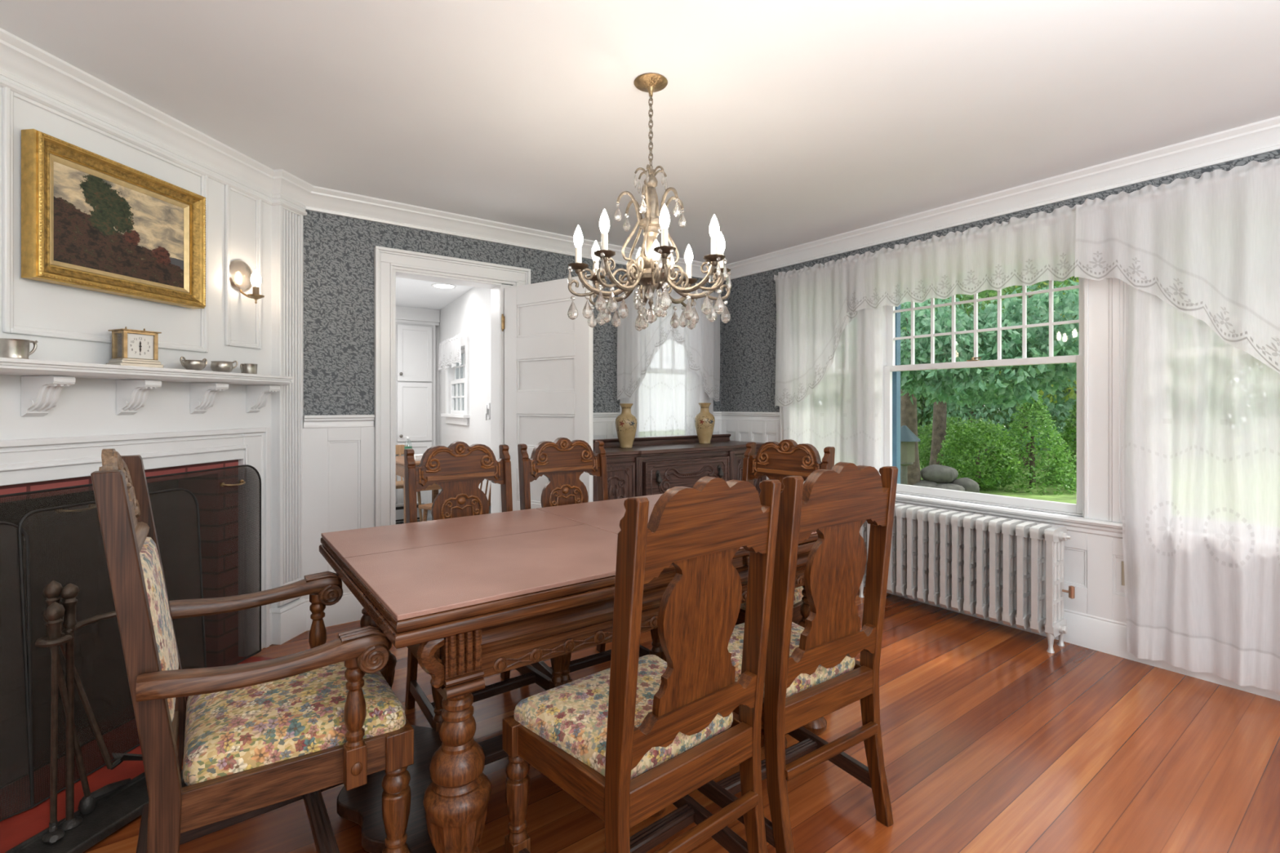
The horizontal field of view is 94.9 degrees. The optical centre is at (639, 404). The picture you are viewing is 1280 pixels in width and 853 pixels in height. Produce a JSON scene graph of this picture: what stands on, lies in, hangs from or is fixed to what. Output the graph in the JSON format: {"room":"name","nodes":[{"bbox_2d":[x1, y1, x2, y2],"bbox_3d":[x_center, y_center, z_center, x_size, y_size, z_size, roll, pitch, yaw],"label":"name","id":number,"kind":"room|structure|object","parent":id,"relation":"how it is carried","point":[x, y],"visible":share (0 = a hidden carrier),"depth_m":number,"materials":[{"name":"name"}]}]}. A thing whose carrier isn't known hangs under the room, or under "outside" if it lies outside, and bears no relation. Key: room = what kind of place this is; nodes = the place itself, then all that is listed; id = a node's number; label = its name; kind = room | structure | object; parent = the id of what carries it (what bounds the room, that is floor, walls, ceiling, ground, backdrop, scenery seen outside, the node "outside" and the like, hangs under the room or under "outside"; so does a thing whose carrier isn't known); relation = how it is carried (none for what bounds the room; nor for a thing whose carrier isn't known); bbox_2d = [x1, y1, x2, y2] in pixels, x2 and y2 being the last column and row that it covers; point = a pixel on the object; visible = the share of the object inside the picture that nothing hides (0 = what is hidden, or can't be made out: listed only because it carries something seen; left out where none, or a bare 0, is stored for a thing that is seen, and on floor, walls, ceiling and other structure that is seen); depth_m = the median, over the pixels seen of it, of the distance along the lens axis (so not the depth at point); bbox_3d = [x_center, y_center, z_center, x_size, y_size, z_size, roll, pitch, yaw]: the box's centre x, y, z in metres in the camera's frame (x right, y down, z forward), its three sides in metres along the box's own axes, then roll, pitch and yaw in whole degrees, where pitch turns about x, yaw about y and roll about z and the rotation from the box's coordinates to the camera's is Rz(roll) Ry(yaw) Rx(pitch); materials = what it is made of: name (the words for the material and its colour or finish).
{"room":"dining room","nodes":[
{"label":"dining room","id":0,"kind":"room"},
{"bbox_2d":[4,769,186,852],"bbox_3d":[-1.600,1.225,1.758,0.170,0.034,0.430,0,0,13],"label":"hearth","id":1,"kind":"object","parent":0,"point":[114,811],"depth_m":1.72,"materials":[{"name":"black stone"}]},
{"bbox_2d":[0,86,271,770],"bbox_3d":[-2.566,0.070,1.520,0.781,2.540,3.660,0,0,8],"label":"wall","id":2,"kind":"structure","parent":0,"point":[87,406],"depth_m":2.43,"materials":[{"name":"white paint"}]},
{"bbox_2d":[21,128,205,308],"bbox_3d":[-2.010,-0.680,2.303,0.069,0.500,0.652,0,0,8],"label":"framed painting","id":3,"kind":"object","parent":2,"relation":"attached to","point":[92,221],"visible":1,"depth_m":2.22,"materials":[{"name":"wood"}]},
{"bbox_2d":[0,459,238,666],"bbox_3d":[-2.240,0.725,1.896,0.215,1.050,2.100,0,0,8],"label":"brick surround","id":4,"kind":"object","parent":2,"relation":"attached to","point":[31,486],"visible":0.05,"depth_m":2.79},
{"bbox_2d":[2,87,262,352],"bbox_3d":[-2.120,-0.652,1.828,0.014,0.825,2.400,0,0,8],"label":"trim","id":5,"kind":"structure","parent":2,"relation":"attached to","point":[8,326],"depth_m":2.17,"materials":[{"name":"white paint"}]},
{"bbox_2d":[0,427,269,657],"bbox_3d":[-2.121,0.683,1.896,0.072,1.133,2.324,0,0,8],"label":"trim","id":6,"kind":"structure","parent":2,"relation":"attached to","point":[35,460],"depth_m":2.48,"materials":[{"name":"white paint"}]},
{"bbox_2d":[0,357,293,417],"bbox_3d":[-2.026,-0.052,1.874,0.182,0.185,2.318,0,0,8],"label":"mantel shelf","id":7,"kind":"object","parent":2,"relation":"attached to","point":[40,391],"visible":1,"depth_m":2.29,"materials":[{"name":"white paint"}]},
{"bbox_2d":[0,337,37,359],"bbox_3d":[-2.034,-0.181,1.912,0.078,0.071,0.097,0,0,-25],"label":"mug","id":8,"kind":"object","parent":7,"relation":"on","point":[9,348],"visible":0.91,"depth_m":1.88,"materials":[{"name":"silver metal"}]},
{"bbox_2d":[106,326,163,368],"bbox_3d":[-1.966,-0.224,2.288,0.104,0.156,0.140,0,0,24],"label":"mantel clock","id":9,"kind":"object","parent":7,"relation":"on","point":[135,348],"visible":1,"depth_m":2.26,"materials":[{"name":"gold metal"}]},
{"bbox_2d":[179,356,207,370],"bbox_3d":[-1.931,-0.176,2.543,0.101,0.060,0.086,0,0,-42],"label":"bowl","id":10,"kind":"object","parent":7,"relation":"on","point":[197,365],"visible":0.91,"depth_m":2.51,"materials":[{"name":"silver metal"}]},
{"bbox_2d":[210,360,238,372],"bbox_3d":[-1.910,-0.175,2.685,0.086,0.060,0.088,0,0,8],"label":"bowl","id":11,"kind":"object","parent":7,"relation":"on","point":[215,366],"visible":0.88,"depth_m":2.65,"materials":[{"name":"silver metal"}]},
{"bbox_2d":[240,363,257,373],"bbox_3d":[-1.886,-0.172,2.834,0.070,0.052,0.076,0,0,-32],"label":"cup","id":12,"kind":"object","parent":7,"relation":"on","point":[247,368],"visible":0.88,"depth_m":2.81,"materials":[{"name":"silver metal"}]},
{"bbox_2d":[0,75,306,215],"bbox_3d":[-2.151,-1.070,1.456,0.080,0.040,3.655,0,0,8],"label":"trim","id":13,"kind":"structure","parent":2,"relation":"attached to","point":[5,82],"depth_m":2.37,"materials":[{"name":"white paint"}]},
{"bbox_2d":[229,259,264,303],"bbox_3d":[-1.907,-0.604,2.882,0.124,0.218,0.156,0,0,8],"label":"wall sconce","id":14,"kind":"object","parent":2,"relation":"attached to","point":[242,277],"visible":1,"depth_m":2.87,"materials":[{"name":"metal"}]},
{"bbox_2d":[0,27,1279,281],"bbox_3d":[0.143,-1.143,1.066,5.858,0.117,5.940,0,0,-37],"label":"trim","id":15,"kind":"structure","parent":2,"relation":"attached to","point":[22,62],"depth_m":3.00,"materials":[{"name":"white paint"}]},
{"bbox_2d":[395,277,474,310],"bbox_3d":[-2.163,-1.100,5.003,2.700,0.100,2.890,0,0,-37],"label":"ceiling","id":16,"kind":"structure","parent":0,"point":[413,293],"depth_m":5.57,"materials":[{"name":"paint"}]},
{"bbox_2d":[431,283,456,288],"bbox_3d":[-1.727,-1.045,5.171,0.210,0.006,0.210,0,0,-37],"label":"recessed light","id":17,"kind":"object","parent":16,"relation":"in","point":[442,286],"visible":1,"depth_m":5.17,"materials":[{"name":"white paint"}]},
{"bbox_2d":[435,325,463,493],"bbox_3d":[-2.971,0.050,6.090,2.700,2.400,0.120,0,0,-37],"label":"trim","id":18,"kind":"structure","parent":0,"point":[437,327],"depth_m":6.54,"materials":[{"name":"grey paint"}]},
{"bbox_2d":[439,286,490,513],"bbox_3d":[-1.557,0.050,5.464,0.101,2.400,2.939,0,0,-30],"label":"wall","id":19,"kind":"structure","parent":0,"point":[469,314],"depth_m":5.28,"materials":[{"name":"grey paint"}]},
{"bbox_2d":[440,335,470,345],"bbox_3d":[-1.830,-0.625,5.761,0.079,0.012,1.006,0,0,-30],"label":"curtain rod","id":20,"kind":"object","parent":19,"relation":"attached to","point":[460,335],"visible":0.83,"depth_m":5.36,"materials":[{"name":"white paint"}]},
{"bbox_2d":[438,333,461,370],"bbox_3d":[-1.861,-0.504,5.743,0.034,0.308,0.965,0,0,-30],"label":"valance","id":21,"kind":"object","parent":20,"relation":"hanging from","point":[450,353],"visible":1,"depth_m":5.68,"materials":[{"name":"white fabric"}]},
{"bbox_2d":[440,336,470,426],"bbox_3d":[-1.785,-0.220,5.786,0.145,0.820,0.986,0,0,-30],"label":"window","id":22,"kind":"structure","parent":19,"relation":"in","point":[455,417],"depth_m":5.80,"materials":[{"name":"white paint"}]},
{"bbox_2d":[485,403,489,420],"bbox_3d":[-1.252,0.055,4.803,0.028,0.140,0.090,0,0,-30],"label":"light switch","id":23,"kind":"object","parent":19,"relation":"attached to","point":[487,415],"visible":1,"depth_m":4.78,"materials":[{"name":"white paint"}]},
{"bbox_2d":[303,209,721,415],"bbox_3d":[-0.672,0.025,4.230,3.770,2.450,0.130,0,0,-37],"label":"wall","id":24,"kind":"structure","parent":0,"point":[339,250],"depth_m":3.42,"materials":[{"name":"grey paper"}]},
{"bbox_2d":[271,204,303,608],"bbox_3d":[-1.917,0.080,3.177,0.082,2.340,0.172,0,0,8],"label":"pilaster","id":25,"kind":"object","parent":24,"relation":"attached to","point":[286,224],"depth_m":3.13,"materials":[{"name":"white paint"}]},
{"bbox_2d":[269,591,363,645],"bbox_3d":[-1.784,1.159,3.280,0.128,0.182,0.562,0,0,38],"label":"baseboard","id":26,"kind":"structure","parent":24,"relation":"attached to","point":[288,621],"depth_m":3.22,"materials":[{"name":"white paint"}]},
{"bbox_2d":[299,426,374,599],"bbox_3d":[-1.725,0.615,3.357,0.387,0.970,0.014,0,0,-37],"label":"wainscoting","id":27,"kind":"structure","parent":24,"relation":"attached to","point":[338,464],"depth_m":3.34,"materials":[{"name":"white paint"}]},
{"bbox_2d":[303,414,374,428],"bbox_3d":[-1.714,0.095,3.356,0.361,0.074,0.044,0,0,-37],"label":"trim","id":28,"kind":"structure","parent":24,"relation":"attached to","point":[340,420],"depth_m":3.35,"materials":[{"name":"white paint"}]},
{"bbox_2d":[373,245,530,526],"bbox_3d":[-1.207,0.158,3.821,0.997,2.185,0.188,0,0,-37],"label":"trim","id":29,"kind":"structure","parent":24,"relation":"attached to","point":[389,264],"depth_m":3.54,"materials":[{"name":"white paint"}]},
{"bbox_2d":[501,274,592,511],"bbox_3d":[-0.601,0.230,3.735,0.754,2.020,0.050,0,0,34],"label":"door","id":30,"kind":"structure","parent":24,"relation":"in","point":[548,353],"depth_m":3.72,"materials":[{"name":"white paint"}]},
{"bbox_2d":[592,412,619,422],"bbox_3d":[-0.405,0.095,4.332,0.880,0.074,0.044,0,0,-37],"label":"trim","id":31,"kind":"structure","parent":24,"relation":"attached to","point":[603,416],"depth_m":4.43,"materials":[{"name":"white paint"}]},
{"bbox_2d":[592,419,721,439],"bbox_3d":[-0.019,0.615,4.625,1.850,0.970,0.014,0,0,-37],"label":"trim","id":32,"kind":"structure","parent":24,"relation":"attached to","point":[601,430],"depth_m":4.45,"materials":[{"name":"white paint"}]},
{"bbox_2d":[0,0,1279,265],"bbox_3d":[-0.014,-1.250,1.024,6.600,0.100,6.060,0,0,-37],"label":"ceiling","id":33,"kind":"structure","parent":0,"point":[789,123],"depth_m":2.24,"materials":[{"name":"paint"}]},
{"bbox_2d":[567,72,731,331],"bbox_3d":[0.042,-0.751,2.183,0.591,0.899,0.592,0,0,-37],"label":"chandelier","id":34,"kind":"object","parent":33,"relation":"hanging from","point":[652,268],"visible":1,"depth_m":2.14,"materials":[{"name":"gold metal"}]},
{"bbox_2d":[633,239,666,319],"bbox_3d":[0.050,-0.457,2.172,0.124,0.270,0.159,0,0,-37],"label":"crystal pendant","id":35,"kind":"object","parent":34,"relation":"attached to","point":[646,270],"depth_m":2.14,"materials":[{"name":"glass"}]},
{"bbox_2d":[0,518,1279,852],"bbox_3d":[-0.836,1.296,2.213,6.500,0.108,8.950,0,0,-37],"label":"floor","id":36,"kind":"structure","parent":0,"point":[994,740],"depth_m":2.01,"materials":[{"name":"brown wood"}]},
{"bbox_2d":[4,583,186,852],"bbox_3d":[-1.603,0.882,1.758,0.176,0.720,0.430,0,0,13],"label":"stand","id":37,"kind":"object","parent":36,"relation":"on","point":[113,811],"visible":0.85,"depth_m":1.71,"materials":[{"name":"black metal"}]},
{"bbox_2d":[41,602,65,844],"bbox_3d":[-1.653,0.892,1.658,0.077,0.679,0.045,0,0,33],"label":"fireplace poker","id":38,"kind":"object","parent":37,"relation":"hanging from","point":[54,613],"visible":0.96,"depth_m":1.65,"materials":[{"name":"brown metal"}]},
{"bbox_2d":[42,608,130,814],"bbox_3d":[-1.656,0.896,1.763,0.054,0.657,0.226,0,0,13],"label":"tongs","id":39,"kind":"object","parent":37,"relation":"hanging from","point":[87,803],"visible":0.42,"depth_m":1.75,"materials":[{"name":"brown metal"}]},
{"bbox_2d":[43,580,142,769],"bbox_3d":[-1.627,0.848,1.818,0.096,0.679,0.313,0,0,18],"label":"shovel","id":40,"kind":"object","parent":37,"relation":"hanging from","point":[51,591],"visible":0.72,"depth_m":1.75,"materials":[{"name":"brown metal"}]},
{"bbox_2d":[0,464,261,821],"bbox_3d":[-1.933,0.765,2.101,0.223,0.948,1.703,0,0,8],"label":"fire screen","id":41,"kind":"object","parent":36,"relation":"on","point":[24,544],"visible":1,"depth_m":2.04,"materials":[{"name":"grey metal"}]},
{"bbox_2d":[90,448,413,852],"bbox_3d":[-0.958,0.674,1.488,0.597,1.152,0.658,0,0,-37],"label":"armchair","id":42,"kind":"object","parent":36,"relation":"on","point":[252,740],"visible":0.98,"depth_m":1.33,"materials":[{"name":"brown wood"}]},
{"bbox_2d":[395,444,422,521],"bbox_3d":[-2.487,0.836,5.941,0.440,0.831,0.463,0,0,-39],"label":"chair","id":43,"kind":"object","parent":36,"relation":"on","point":[399,448],"visible":0.12,"depth_m":5.91,"materials":[{"name":"brown wood"}]},
{"bbox_2d":[395,501,424,522],"bbox_3d":[-2.705,1.137,6.067,0.900,0.185,0.115,0,0,-37],"label":"baseboard heater","id":44,"kind":"object","parent":36,"relation":"on","point":[399,507],"visible":0.2,"depth_m":6.16,"materials":[{"name":"white paint"}]},
{"bbox_2d":[395,306,439,519],"bbox_3d":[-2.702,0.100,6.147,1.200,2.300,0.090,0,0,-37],"label":"pantry cabinet","id":45,"kind":"object","parent":36,"relation":"on","point":[415,326],"visible":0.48,"depth_m":6.35,"materials":[{"name":"white paint"}]},
{"bbox_2d":[395,455,440,523],"bbox_3d":[-2.035,0.875,5.502,0.540,0.750,0.780,0,0,-37],"label":"kitchen table","id":46,"kind":"object","parent":36,"relation":"on","point":[400,471],"visible":0.02,"depth_m":5.18,"materials":[{"name":"brown wood"}]},
{"bbox_2d":[404,436,412,448],"bbox_3d":[-2.090,0.393,5.300,0.065,0.214,0.065,0,0,-37],"label":"water bottle","id":47,"kind":"object","parent":46,"relation":"on","point":[405,447],"visible":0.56,"depth_m":5.28,"materials":[{"name":"clear plastic"}]},
{"bbox_2d":[413,453,423,461],"bbox_3d":[-1.994,0.474,5.296,0.100,0.050,0.140,0,0,36],"label":"paper stack","id":48,"kind":"object","parent":46,"relation":"on","point":[417,457],"visible":0.36,"depth_m":5.24,"materials":[{"name":"white paper"}]},
{"bbox_2d":[417,480,490,521],"bbox_3d":[-1.438,0.821,4.700,0.464,0.861,0.440,0,0,33],"label":"chair","id":49,"kind":"object","parent":36,"relation":"on","point":[426,507],"visible":0.06,"depth_m":4.65,"materials":[{"name":"brown wood"}]},
{"bbox_2d":[404,440,563,731],"bbox_3d":[-0.651,0.705,2.387,0.530,1.091,0.505,0,0,-38],"label":"dining chair","id":50,"kind":"object","parent":36,"relation":"on","point":[459,468],"visible":0.44,"depth_m":2.49,"materials":[{"name":"brown wood"}]},
{"bbox_2d":[319,533,826,852],"bbox_3d":[-0.159,0.862,2.208,1.766,0.776,1.052,0,0,-37],"label":"dining table","id":51,"kind":"object","parent":36,"relation":"on","point":[451,792],"visible":0.36,"depth_m":1.48,"materials":[{"name":"brown wood"}]},
{"bbox_2d":[321,508,617,621],"bbox_3d":[-0.501,0.467,1.952,0.848,0.013,1.032,0,0,-37],"label":"tabletop","id":52,"kind":"object","parent":51,"relation":"on","point":[417,569],"visible":0.82,"depth_m":1.77,"materials":[{"name":"brown wood"}]},
{"bbox_2d":[536,493,817,549],"bbox_3d":[0.181,0.467,2.459,0.844,0.012,1.032,0,0,-37],"label":"pad","id":53,"kind":"object","parent":51,"relation":"on","point":[606,515],"visible":0.16,"depth_m":2.52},
{"bbox_2d":[517,437,663,684],"bbox_3d":[-0.245,0.705,2.685,0.530,1.091,0.505,0,0,-36],"label":"dining chair","id":54,"kind":"object","parent":36,"relation":"on","point":[562,461],"visible":0.41,"depth_m":2.81,"materials":[{"name":"brown wood"}]},
{"bbox_2d":[502,475,781,852],"bbox_3d":[0.009,0.705,1.478,0.530,1.091,0.505,0,0,-40],"label":"dining chair","id":55,"kind":"object","parent":36,"relation":"on","point":[590,735],"visible":1,"depth_m":1.33,"materials":[{"name":"brown wood"}]},
{"bbox_2d":[592,434,766,502],"bbox_3d":[0.223,0.750,4.365,1.728,1.000,0.485,0,0,-37],"label":"sideboard","id":56,"kind":"object","parent":36,"relation":"on","point":[654,465],"visible":0.35,"depth_m":4.17,"materials":[{"name":"brown wood"}]},
{"bbox_2d":[615,403,637,448],"bbox_3d":[-0.098,0.148,4.195,0.159,0.316,0.159,0,0,-37],"label":"vase","id":57,"kind":"object","parent":56,"relation":"on","point":[626,423],"visible":1,"depth_m":4.15,"materials":[{"name":"ceramic"}]},
{"bbox_2d":[694,403,715,444],"bbox_3d":[0.512,0.145,4.649,0.162,0.322,0.162,0,0,-37],"label":"vase","id":58,"kind":"object","parent":56,"relation":"on","point":[704,421],"visible":1,"depth_m":4.60,"materials":[{"name":"ceramic"}]},
{"bbox_2d":[665,462,897,852],"bbox_3d":[0.437,0.705,1.820,0.530,1.091,0.505,0,0,-35],"label":"dining chair","id":59,"kind":"object","parent":36,"relation":"on","point":[812,672],"visible":0.71,"depth_m":1.64,"materials":[{"name":"brown wood"}]},
{"bbox_2d":[735,439,835,625],"bbox_3d":[0.512,0.705,2.558,0.505,1.091,0.530,0,0,-42],"label":"dining chair","id":60,"kind":"object","parent":36,"relation":"on","point":[775,460],"visible":0.2,"depth_m":2.68,"materials":[{"name":"brown wood"}]},
{"bbox_2d":[858,502,1075,653],"bbox_3d":[1.828,0.940,3.424,0.182,0.621,1.173,0,0,-37],"label":"radiator","id":61,"kind":"object","parent":36,"relation":"on","point":[1011,572],"visible":0.81,"depth_m":3.24,"materials":[{"name":"metal"}]},
{"bbox_2d":[920,429,1076,503],"bbox_3d":[21.626,1.700,16.081,46.000,0.100,60.000,0,0,-37],"label":"lawn","id":62,"kind":"structure","parent":0,"point":[1064,497],"depth_m":11.62,"materials":[{"name":"green plant"}]},
{"bbox_2d":[900,425,920,484],"bbox_3d":[4.499,1.190,10.000,0.499,1.680,0.499,0,0,-14],"label":"birdhouse","id":63,"kind":"object","parent":62,"relation":"on","point":[908,438],"visible":0.48,"depth_m":9.89,"materials":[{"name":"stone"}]},
{"bbox_2d":[912,480,937,487],"bbox_3d":[5.287,1.559,10.896,0.609,0.322,0.566,0,0,-37],"label":"rock","id":64,"kind":"object","parent":62,"relation":"on","point":[922,482],"visible":0.22,"depth_m":10.73,"materials":[{"name":"grey stone"}]},
{"bbox_2d":[920,464,958,483],"bbox_3d":[5.603,1.296,10.986,0.574,0.351,0.681,0,0,40],"label":"rock","id":65,"kind":"object","parent":64,"relation":"on","point":[937,473],"visible":0.92,"depth_m":10.77,"materials":[{"name":"grey stone"}]},
{"bbox_2d":[916,297,965,434],"bbox_3d":[7.450,-3.232,20.911,10.234,10.840,9.951,0,0,-37],"label":"tree","id":66,"kind":"object","parent":62,"relation":"on","point":[920,400],"visible":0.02,"depth_m":20.05,"materials":[{"name":"green plant"}]},
{"bbox_2d":[933,483,964,491],"bbox_3d":[5.553,1.577,10.686,0.726,0.292,0.580,0,0,-37],"label":"rock","id":67,"kind":"object","parent":62,"relation":"on","point":[942,486],"visible":0.37,"depth_m":10.53,"materials":[{"name":"grey stone"}]},
{"bbox_2d":[917,416,985,475],"bbox_3d":[7.052,1.056,13.528,1.539,1.603,1.510,0,0,-37],"label":"shrub","id":68,"kind":"object","parent":62,"relation":"on","point":[922,452],"visible":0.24,"depth_m":13.43,"materials":[{"name":"green plant"}]},
{"bbox_2d":[900,285,1022,485],"bbox_3d":[4.948,-1.635,11.136,5.166,6.676,5.256,0,0,-37],"label":"tree","id":69,"kind":"object","parent":62,"relation":"on","point":[908,417],"visible":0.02,"depth_m":10.85,"materials":[{"name":"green plant"}]},
{"bbox_2d":[949,477,979,493],"bbox_3d":[6.007,1.545,10.915,0.515,0.389,0.478,0,0,24],"label":"rock","id":70,"kind":"object","parent":62,"relation":"on","point":[970,485],"visible":0.48,"depth_m":10.72,"materials":[{"name":"grey stone"}]},
{"bbox_2d":[933,415,1022,491],"bbox_3d":[6.841,1.018,11.855,1.569,1.544,1.558,0,0,-37],"label":"shrub","id":71,"kind":"object","parent":62,"relation":"on","point":[1001,448],"visible":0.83,"depth_m":11.58,"materials":[{"name":"green plant"}]},
{"bbox_2d":[900,279,1079,410],"bbox_3d":[3.620,0.090,8.327,2.592,3.231,5.425,0,0,-39],"label":"tree","id":72,"kind":"object","parent":62,"relation":"on","point":[941,384],"visible":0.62,"depth_m":7.05,"materials":[{"name":"green plant"}]},
{"bbox_2d":[916,297,1069,447],"bbox_3d":[12.057,-2.433,25.057,10.927,11.259,11.068,0,0,-37],"label":"tree","id":73,"kind":"object","parent":62,"relation":"on","point":[1006,411],"visible":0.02,"depth_m":23.04,"materials":[{"name":"green plant"}]},
{"bbox_2d":[916,276,1079,467],"bbox_3d":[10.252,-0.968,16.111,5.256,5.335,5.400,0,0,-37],"label":"tree","id":74,"kind":"object","parent":62,"relation":"on","point":[1060,408],"visible":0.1,"depth_m":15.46,"materials":[{"name":"green plant"}]},
{"bbox_2d":[920,275,1079,465],"bbox_3d":[7.165,-1.500,13.080,4.784,6.412,4.882,0,0,-37],"label":"tree","id":75,"kind":"object","parent":62,"relation":"on","point":[940,410],"visible":0.02,"depth_m":12.86,"materials":[{"name":"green plant"}]},
{"bbox_2d":[981,390,1076,495],"bbox_3d":[8.020,0.727,12.026,2.016,2.387,2.070,0,0,-37],"label":"shrub","id":76,"kind":"object","parent":62,"relation":"on","point":[1028,407],"visible":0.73,"depth_m":11.75,"materials":[{"name":"green plant"}]},
{"bbox_2d":[986,276,1079,470],"bbox_3d":[11.072,-1.384,14.899,4.648,6.167,4.806,0,0,-37],"label":"tree","id":77,"kind":"object","parent":62,"relation":"on","point":[1072,395],"visible":0.02,"depth_m":14.43,"materials":[{"name":"green plant"}]},
{"bbox_2d":[997,383,1075,444],"bbox_3d":[19.562,-2.574,24.899,11.388,11.014,11.132,0,0,-37],"label":"tree","id":78,"kind":"object","parent":62,"relation":"on","point":[1064,384],"visible":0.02,"depth_m":24.72,"materials":[{"name":"green plant"}]},
{"bbox_2d":[1039,396,1076,484],"bbox_3d":[9.445,0.833,12.616,1.563,2.094,1.524,0,0,-43],"label":"shrub","id":79,"kind":"object","parent":62,"relation":"on","point":[1070,433],"visible":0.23,"depth_m":12.60,"materials":[{"name":"green plant"}]},
{"bbox_2d":[721,149,1279,517],"bbox_3d":[2.569,0.025,2.863,0.200,2.450,5.930,0,0,-37],"label":"wall","id":80,"kind":"structure","parent":0,"point":[748,340],"depth_m":4.81,"materials":[{"name":"grey paper"}]},
{"bbox_2d":[713,411,779,421],"bbox_3d":[0.812,0.095,4.841,0.280,0.074,0.680,0,0,-37],"label":"trim","id":81,"kind":"structure","parent":80,"relation":"attached to","point":[732,415],"depth_m":4.92,"materials":[{"name":"white paint"}]},
{"bbox_2d":[721,419,1126,623],"bbox_3d":[2.487,0.615,2.794,0.014,0.970,5.916,0,0,-37],"label":"trim","id":82,"kind":"structure","parent":80,"relation":"attached to","point":[1092,563],"depth_m":3.03,"materials":[{"name":"white paint"}]},
{"bbox_2d":[779,277,1125,523],"bbox_3d":[2.068,-0.207,3.507,0.236,1.585,3.000,0,0,-37],"label":"trim","id":83,"kind":"structure","parent":80,"relation":"attached to","point":[1104,301],"depth_m":2.98,"materials":[{"name":"white paint"}]},
{"bbox_2d":[884,277,1082,515],"bbox_3d":[2.057,-0.138,3.586,0.160,1.465,1.170,0,0,-37],"label":"window","id":84,"kind":"structure","parent":80,"relation":"in","point":[1011,501],"depth_m":3.57,"materials":[{"name":"white paint"}]},
{"bbox_2d":[895,492,1122,538],"bbox_3d":[2.002,0.624,3.458,0.120,0.083,3.040,0,0,-37],"label":"trim","id":85,"kind":"structure","parent":80,"relation":"attached to","point":[1072,523],"depth_m":3.25,"materials":[{"name":"white paint"}]},
{"bbox_2d":[863,585,1279,701],"bbox_3d":[1.715,1.159,2.235,1.940,0.182,5.940,0,0,-37],"label":"baseboard","id":86,"kind":"structure","parent":80,"relation":"attached to","point":[1104,635],"depth_m":2.95,"materials":[{"name":"white paint"}]},
{"bbox_2d":[1121,560,1124,586],"bbox_3d":[2.417,0.836,2.888,0.006,0.120,0.080,0,0,-37],"label":"wall outlet","id":87,"kind":"object","parent":80,"relation":"attached to","point":[1122,562],"visible":0.21,"depth_m":2.92,"materials":[{"name":"beige plastic"}]},
{"bbox_3d":[2.177,-0.981,3.127,0.111,0.018,3.620,0,0,-37],"label":"curtain rod","id":88,"kind":"object","parent":80,"relation":"attached to","visible":0},
{"bbox_2d":[773,253,859,407],"bbox_3d":[1.257,-0.504,4.263,0.039,1.042,0.742,0,0,-37],"label":"valance","id":89,"kind":"object","parent":88,"relation":"hanging from","point":[812,317],"visible":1,"depth_m":4.32,"materials":[{"name":"white fabric"}]},
{"bbox_2d":[782,306,882,483],"bbox_3d":[1.350,0.088,4.205,0.036,2.203,0.819,0,0,-37],"label":"sheer curtain","id":90,"kind":"object","parent":88,"relation":"hanging from","point":[843,412],"visible":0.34,"depth_m":4.07,"materials":[{"name":"white fabric"}]},
{"bbox_2d":[841,204,1075,312],"bbox_3d":[1.834,-0.824,3.466,0.039,0.401,1.466,0,0,-37],"label":"valance","id":91,"kind":"object","parent":88,"relation":"hanging from","point":[1040,246],"visible":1,"depth_m":3.39,"materials":[{"name":"white fabric"}]},
{"bbox_2d":[1074,158,1279,373],"bbox_3d":[2.692,-0.486,2.284,0.043,1.077,1.676,0,0,-37],"label":"valance","id":92,"kind":"object","parent":88,"relation":"hanging from","point":[1207,246],"visible":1,"depth_m":2.58,"materials":[{"name":"white fabric"}]},
{"bbox_2d":[1121,283,1279,695],"bbox_3d":[2.781,0.091,2.247,0.070,2.208,1.508,0,0,-37],"label":"sheer curtain","id":93,"kind":"object","parent":88,"relation":"hanging from","point":[1201,438],"visible":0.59,"depth_m":2.63,"materials":[{"name":"white fabric"}]},
{"bbox_3d":[0.224,-0.939,4.785,1.062,0.011,0.043,0,0,-37],"label":"curtain rod","id":94,"kind":"object","parent":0,"visible":0},
{"bbox_2d":[617,277,673,399],"bbox_3d":[0.048,-0.504,4.563,0.538,0.938,0.034,0,0,-37],"label":"valance","id":95,"kind":"object","parent":94,"relation":"hanging from","point":[636,349],"visible":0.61,"depth_m":4.51,"materials":[{"name":"white fabric"}]},
{"bbox_2d":[619,337,713,437],"bbox_3d":[0.243,-0.066,4.756,0.970,1.793,0.036,0,0,-37],"label":"sheer curtain","id":96,"kind":"object","parent":94,"relation":"hanging from","point":[665,403],"visible":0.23,"depth_m":4.74,"materials":[{"name":"white fabric"}]},
{"bbox_2d":[672,285,720,401],"bbox_3d":[0.476,-0.501,4.871,0.540,0.944,0.039,0,0,-35],"label":"valance","id":97,"kind":"object","parent":94,"relation":"hanging from","point":[701,344],"visible":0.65,"depth_m":4.93,"materials":[{"name":"white fabric"}]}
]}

